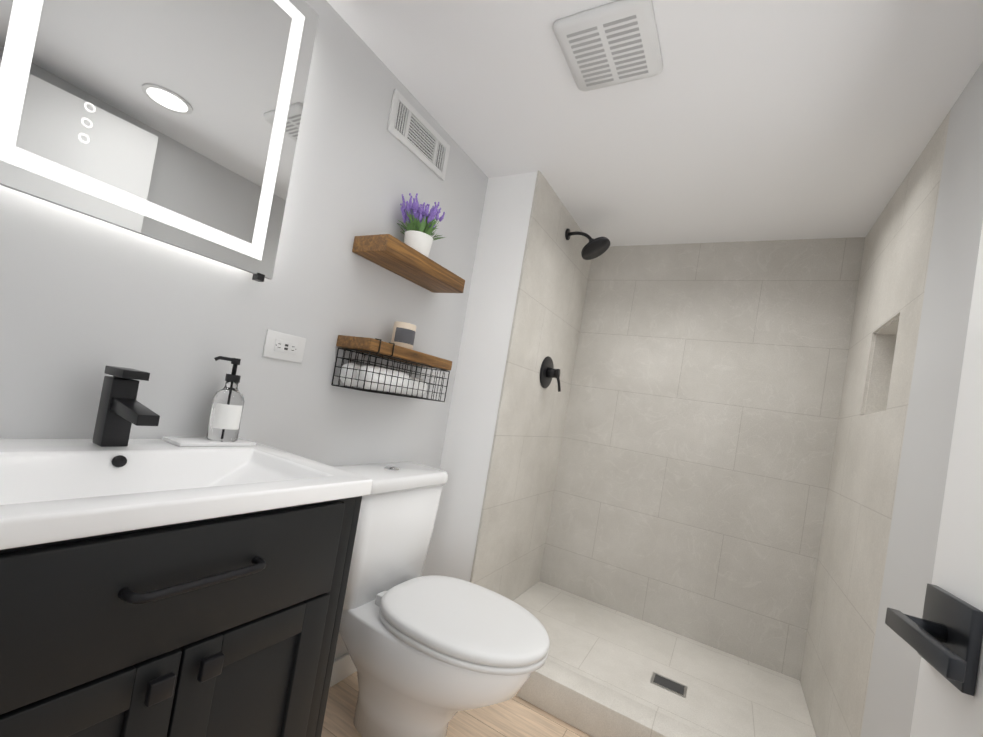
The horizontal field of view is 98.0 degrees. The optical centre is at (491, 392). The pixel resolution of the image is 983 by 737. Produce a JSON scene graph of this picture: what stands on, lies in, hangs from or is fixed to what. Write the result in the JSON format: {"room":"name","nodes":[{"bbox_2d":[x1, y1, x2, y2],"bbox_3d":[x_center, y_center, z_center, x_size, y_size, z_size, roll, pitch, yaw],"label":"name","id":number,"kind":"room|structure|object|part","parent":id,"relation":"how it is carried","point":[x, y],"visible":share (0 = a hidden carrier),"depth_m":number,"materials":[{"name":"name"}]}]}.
{"room":"bathroom","nodes":[
{"label":"bathroom","id":0,"kind":"room"},
{"bbox_2d":[0,0,487,659],"bbox_3d":[-0.738,-0.058,1.077,0.120,2.110,2.070,9,-1,30],"label":"wall","id":1,"kind":"structure","parent":0,"point":[84,300],"depth_m":1.19,"materials":[{"name":"grey paint"}]},
{"bbox_2d":[0,0,318,281],"bbox_3d":[-0.654,-0.659,0.887,0.047,0.716,0.530,9,-1,30],"label":"mirror","id":2,"kind":"object","parent":1,"relation":"attached to","point":[194,118],"depth_m":0.86,"materials":[{"name":"clear glass"}]},
{"bbox_3d":[-0.725,-0.483,0.767,0.001,0.072,0.015,9,-1,30],"label":"mirror touch buttons","id":3,"kind":"part","parent":2,"relation":"part of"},
{"bbox_2d":[262,329,305,362],"bbox_3d":[-0.580,-0.127,1.204,0.008,0.074,0.120,9,-1,30],"label":"electrical outlet plate","id":4,"kind":"object","parent":1,"relation":"attached to","point":[282,346],"visible":1,"depth_m":1.20,"materials":[{"name":"white plastic"}]},
{"bbox_2d":[329,653,356,687],"bbox_3d":[-0.465,1.020,1.469,0.248,0.090,0.910,9,-1,30],"label":"baseboard","id":5,"kind":"structure","parent":1,"relation":"attached to","point":[344,667],"depth_m":1.56,"materials":[{"name":"white"}]},
{"bbox_2d":[331,335,451,401],"bbox_3d":[-0.330,-0.073,1.506,0.154,0.167,0.434,9,-1,30],"label":"shelf","id":6,"kind":"object","parent":1,"relation":"attached to","point":[380,348],"visible":1,"depth_m":1.40,"materials":[{"name":"brown wood"}]},
{"bbox_2d":[340,363,364,386],"bbox_3d":[-0.413,-0.050,1.438,0.064,0.076,0.203,9,-1,30],"label":"roll","id":7,"kind":"object","parent":6,"relation":"in","point":[349,375],"visible":0.29,"depth_m":1.35,"materials":[{"name":"white fabric"}]},
{"bbox_2d":[356,365,410,393],"bbox_3d":[-0.351,-0.041,1.411,0.064,0.076,0.207,9,-1,30],"label":"roll","id":8,"kind":"object","parent":6,"relation":"in","point":[381,380],"visible":0.9,"depth_m":1.37,"materials":[{"name":"white fabric"}]},
{"bbox_2d":[391,321,415,349],"bbox_3d":[-0.311,-0.197,1.511,0.078,0.091,0.078,9,-1,30],"label":"candle jar","id":9,"kind":"object","parent":6,"relation":"on","point":[403,334],"visible":0.77,"depth_m":1.48,"materials":[{"name":"beige"}]},
{"bbox_2d":[403,377,426,395],"bbox_3d":[-0.296,-0.024,1.578,0.067,0.067,0.120,9,-1,30],"label":"roll","id":10,"kind":"object","parent":6,"relation":"in","point":[416,383],"visible":0.52,"depth_m":1.57,"materials":[{"name":"white fabric"}]},
{"bbox_2d":[352,234,464,292],"bbox_3d":[-0.273,-0.441,1.512,0.149,0.053,0.430,9,-1,30],"label":"shelf","id":11,"kind":"object","parent":1,"relation":"attached to","point":[391,253],"visible":1,"depth_m":1.42,"materials":[{"name":"brown wood"}]},
{"bbox_2d":[397,193,444,256],"bbox_3d":[-0.244,-0.573,1.503,0.178,0.215,0.169,9,-1,30],"label":"potted plant","id":12,"kind":"object","parent":11,"relation":"on","point":[420,225],"visible":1,"depth_m":1.46,"materials":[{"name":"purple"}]},
{"bbox_2d":[387,89,449,180],"bbox_3d":[-0.256,-0.923,1.558,0.009,0.140,0.320,9,-1,30],"label":"air vent","id":13,"kind":"object","parent":1,"relation":"in","point":[413,131],"visible":1,"depth_m":1.54,"materials":[{"name":"white plastic"}]},
{"bbox_2d":[321,671,591,736],"bbox_3d":[0.019,1.177,1.061,1.764,0.080,3.020,9,-1,30],"label":"floor","id":14,"kind":"structure","parent":0,"point":[515,716],"depth_m":1.48,"materials":[{"name":"brown wood"}]},
{"bbox_2d":[0,438,372,736],"bbox_3d":[-0.672,0.563,0.721,0.502,0.890,0.670,9,-1,30],"label":"bathroom vanity","id":15,"kind":"object","parent":14,"relation":"on","point":[155,588],"visible":0.98,"depth_m":0.65,"materials":[{"name":"black painted wood"},{"name":"white ceramic"},{"name":"matte black metal"}]},
{"bbox_3d":[-0.565,0.628,0.508,0.018,0.538,0.262,9,-1,30],"label":"door","id":16,"kind":"part","parent":15,"relation":"part of","materials":[{"name":"black wood"}]},
{"bbox_2d":[92,366,159,446],"bbox_3d":[-0.685,0.035,0.809,0.159,0.151,0.042,9,-1,30],"label":"faucet","id":17,"kind":"object","parent":15,"relation":"on","point":[121,409],"visible":1,"depth_m":0.81,"materials":[{"name":"black metal"}]},
{"bbox_3d":[-0.460,0.406,0.589,0.025,0.030,0.030,9,-1,30],"label":"knob","id":18,"kind":"part","parent":15,"relation":"part of","materials":[{"name":"black metal"}]},
{"bbox_3d":[-0.415,0.269,0.618,0.037,0.012,0.189,9,-1,30],"label":"handle","id":19,"kind":"part","parent":15,"relation":"part of","materials":[{"name":"black metal"}]},
{"bbox_2d":[162,436,255,446],"bbox_3d":[-0.659,0.116,1.008,0.080,0.008,0.170,9,-1,30],"label":"soap tray","id":20,"kind":"object","parent":15,"relation":"on","point":[189,441],"visible":0.94,"depth_m":0.97,"materials":[{"name":"white ceramic"}]},
{"bbox_2d":[206,356,243,441],"bbox_3d":[-0.633,0.015,1.025,0.066,0.198,0.073,9,-1,30],"label":"soap dispenser","id":21,"kind":"object","parent":20,"relation":"on","point":[226,413],"visible":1,"depth_m":1.01,"materials":[{"name":"clear glass"}]},
{"bbox_3d":[-0.428,0.413,0.646,0.025,0.030,0.030,9,-1,30],"label":"knob","id":22,"kind":"part","parent":15,"relation":"part of","materials":[{"name":"black metal"}]},
{"bbox_3d":[-0.437,0.654,0.739,0.018,0.538,0.262,9,-1,30],"label":"door","id":23,"kind":"part","parent":15,"relation":"part of","materials":[{"name":"black wood"}]},
{"bbox_2d":[332,462,549,736],"bbox_3d":[-0.183,0.699,1.358,0.756,0.811,0.462,9,-1,30],"label":"toilet","id":24,"kind":"object","parent":14,"relation":"on","point":[432,655],"visible":0.85,"depth_m":1.28,"materials":[{"name":"white ceramic"}]},
{"bbox_3d":[-0.388,0.494,1.503,0.200,0.362,0.424,9,-1,30],"label":"tank","id":25,"kind":"part","parent":24,"relation":"part of","materials":[{"name":"white ceramic"}]},
{"bbox_3d":[-0.351,0.294,1.506,0.215,0.043,0.448,9,-1,30],"label":"lid","id":26,"kind":"part","parent":24,"relation":"part of","materials":[{"name":"white ceramic"}]},
{"bbox_3d":[-0.081,0.709,1.308,0.527,0.020,0.392,9,-1,30],"label":"seat","id":27,"kind":"part","parent":24,"relation":"part of","materials":[{"name":"white plastic"}]},
{"bbox_3d":[-0.076,0.682,1.309,0.529,0.030,0.393,9,-1,30],"label":"seat","id":28,"kind":"part","parent":24,"relation":"part of","materials":[{"name":"white plastic"}]},
{"bbox_2d":[513,581,815,736],"bbox_3d":[0.613,1.191,1.836,1.264,0.122,0.855,9,-1,30],"label":"shower floor","id":29,"kind":"structure","parent":14,"relation":"on","point":[592,676],"depth_m":1.71,"materials":[{"name":"tile"}]},
{"bbox_2d":[650,672,686,697],"bbox_3d":[0.705,1.161,1.699,0.130,0.003,0.084,9,-1,30],"label":"shower drain","id":30,"kind":"object","parent":29,"relation":"in","point":[670,685],"visible":1,"depth_m":1.70,"materials":[{"name":"silver metal"}]},
{"bbox_2d":[422,171,537,581],"bbox_3d":[0.099,0.109,2.329,0.370,2.110,0.950,9,-1,30],"label":"wall","id":31,"kind":"structure","parent":0,"point":[480,370],"depth_m":1.89,"materials":[{"name":"white paint"}]},
{"bbox_2d":[470,171,590,600],"bbox_3d":[0.232,0.128,2.181,0.010,2.110,0.834,9,-1,30],"label":"shower wall tile","id":32,"kind":"structure","parent":31,"relation":"attached to","point":[522,470],"depth_m":2.08,"materials":[{"name":"beige tile"}]},
{"bbox_2d":[540,356,560,391],"bbox_3d":[0.314,-0.095,2.175,0.077,0.170,0.164,9,-1,30],"label":"shower valve","id":33,"kind":"object","parent":32,"relation":"attached to","point":[548,372],"visible":1,"depth_m":2.16,"materials":[{"name":"black metal"}]},
{"bbox_2d":[565,229,609,259],"bbox_3d":[0.478,-0.746,2.136,0.227,0.156,0.148,9,-1,30],"label":"shower head","id":34,"kind":"object","parent":32,"relation":"attached to","point":[593,248],"visible":1,"depth_m":2.11},
{"bbox_2d":[326,0,982,245],"bbox_3d":[0.377,-0.983,1.109,1.764,0.080,3.020,9,-1,30],"label":"ceiling","id":35,"kind":"structure","parent":0,"point":[749,120],"depth_m":1.34,"materials":[{"name":"white paint"}]},
{"bbox_2d":[553,0,662,90],"bbox_3d":[0.324,-0.938,1.174,0.250,0.022,0.250,9,-1,30],"label":"ceiling vent","id":36,"kind":"object","parent":35,"relation":"in","point":[610,44],"visible":1,"depth_m":1.14,"materials":[{"name":"white plastic"}]},
{"bbox_3d":[1.060,0.267,2.259,1.394,2.110,0.110,9,-1,30],"label":"wall","id":37,"kind":"structure","parent":0,"visible":0},
{"bbox_2d":[539,237,864,679],"bbox_3d":[0.991,0.214,2.235,1.264,2.030,0.010,9,-1,30],"label":"shower wall tile","id":38,"kind":"structure","parent":37,"relation":"attached to","point":[690,493],"depth_m":2.17,"materials":[{"name":"beige tile"}]},
{"bbox_3d":[0.883,0.201,0.630,0.110,2.110,2.910,9,-1,30],"label":"wall","id":39,"kind":"structure","parent":0,"visible":0},
{"bbox_2d":[800,110,950,736],"bbox_3d":[1.361,0.300,1.520,0.100,2.110,0.860,9,-1,30],"label":"shower wall tile","id":40,"kind":"structure","parent":39,"relation":"attached to","point":[841,630],"depth_m":1.45,"materials":[{"name":"beige tile"}]},
{"bbox_2d":[861,62,982,736],"bbox_3d":[0.621,0.149,0.281,0.010,2.110,2.040,9,-1,30],"label":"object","id":41,"kind":"structure","parent":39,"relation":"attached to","point":[917,511],"depth_m":1.04,"materials":[{"name":"grey"}]},
{"bbox_3d":[-0.331,-0.012,0.133,1.764,2.110,0.120,9,-1,30],"label":"wall","id":42,"kind":"structure","parent":0,"visible":0},
{"bbox_2d":[910,223,982,736],"bbox_3d":[0.484,0.160,0.212,0.035,2.018,0.821,9,-1,23],"label":"door","id":43,"kind":"structure","parent":42,"relation":"in","point":[944,706],"depth_m":0.56,"materials":[{"name":"white"}]},
{"bbox_2d":[905,584,982,695],"bbox_3d":[0.551,0.301,0.546,0.062,0.096,0.096,9,-1,23],"label":"rose","id":44,"kind":"object","parent":43,"relation":"attached to","point":[960,620],"depth_m":0.52,"materials":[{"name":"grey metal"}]},
{"bbox_2d":[885,608,966,682],"bbox_3d":[0.506,0.292,0.504,0.014,0.022,0.138,9,-1,23],"label":"lever","id":45,"kind":"object","parent":44,"relation":"attached to","point":[944,660],"visible":1,"depth_m":0.48,"materials":[{"name":"black metal"}]},
{"bbox_3d":[0.545,0.300,0.548,0.050,0.022,0.022,9,-1,23],"label":"door handle neck","id":46,"kind":"part","parent":44,"relation":"part of","materials":[{"name":"black metal"}]}
]}

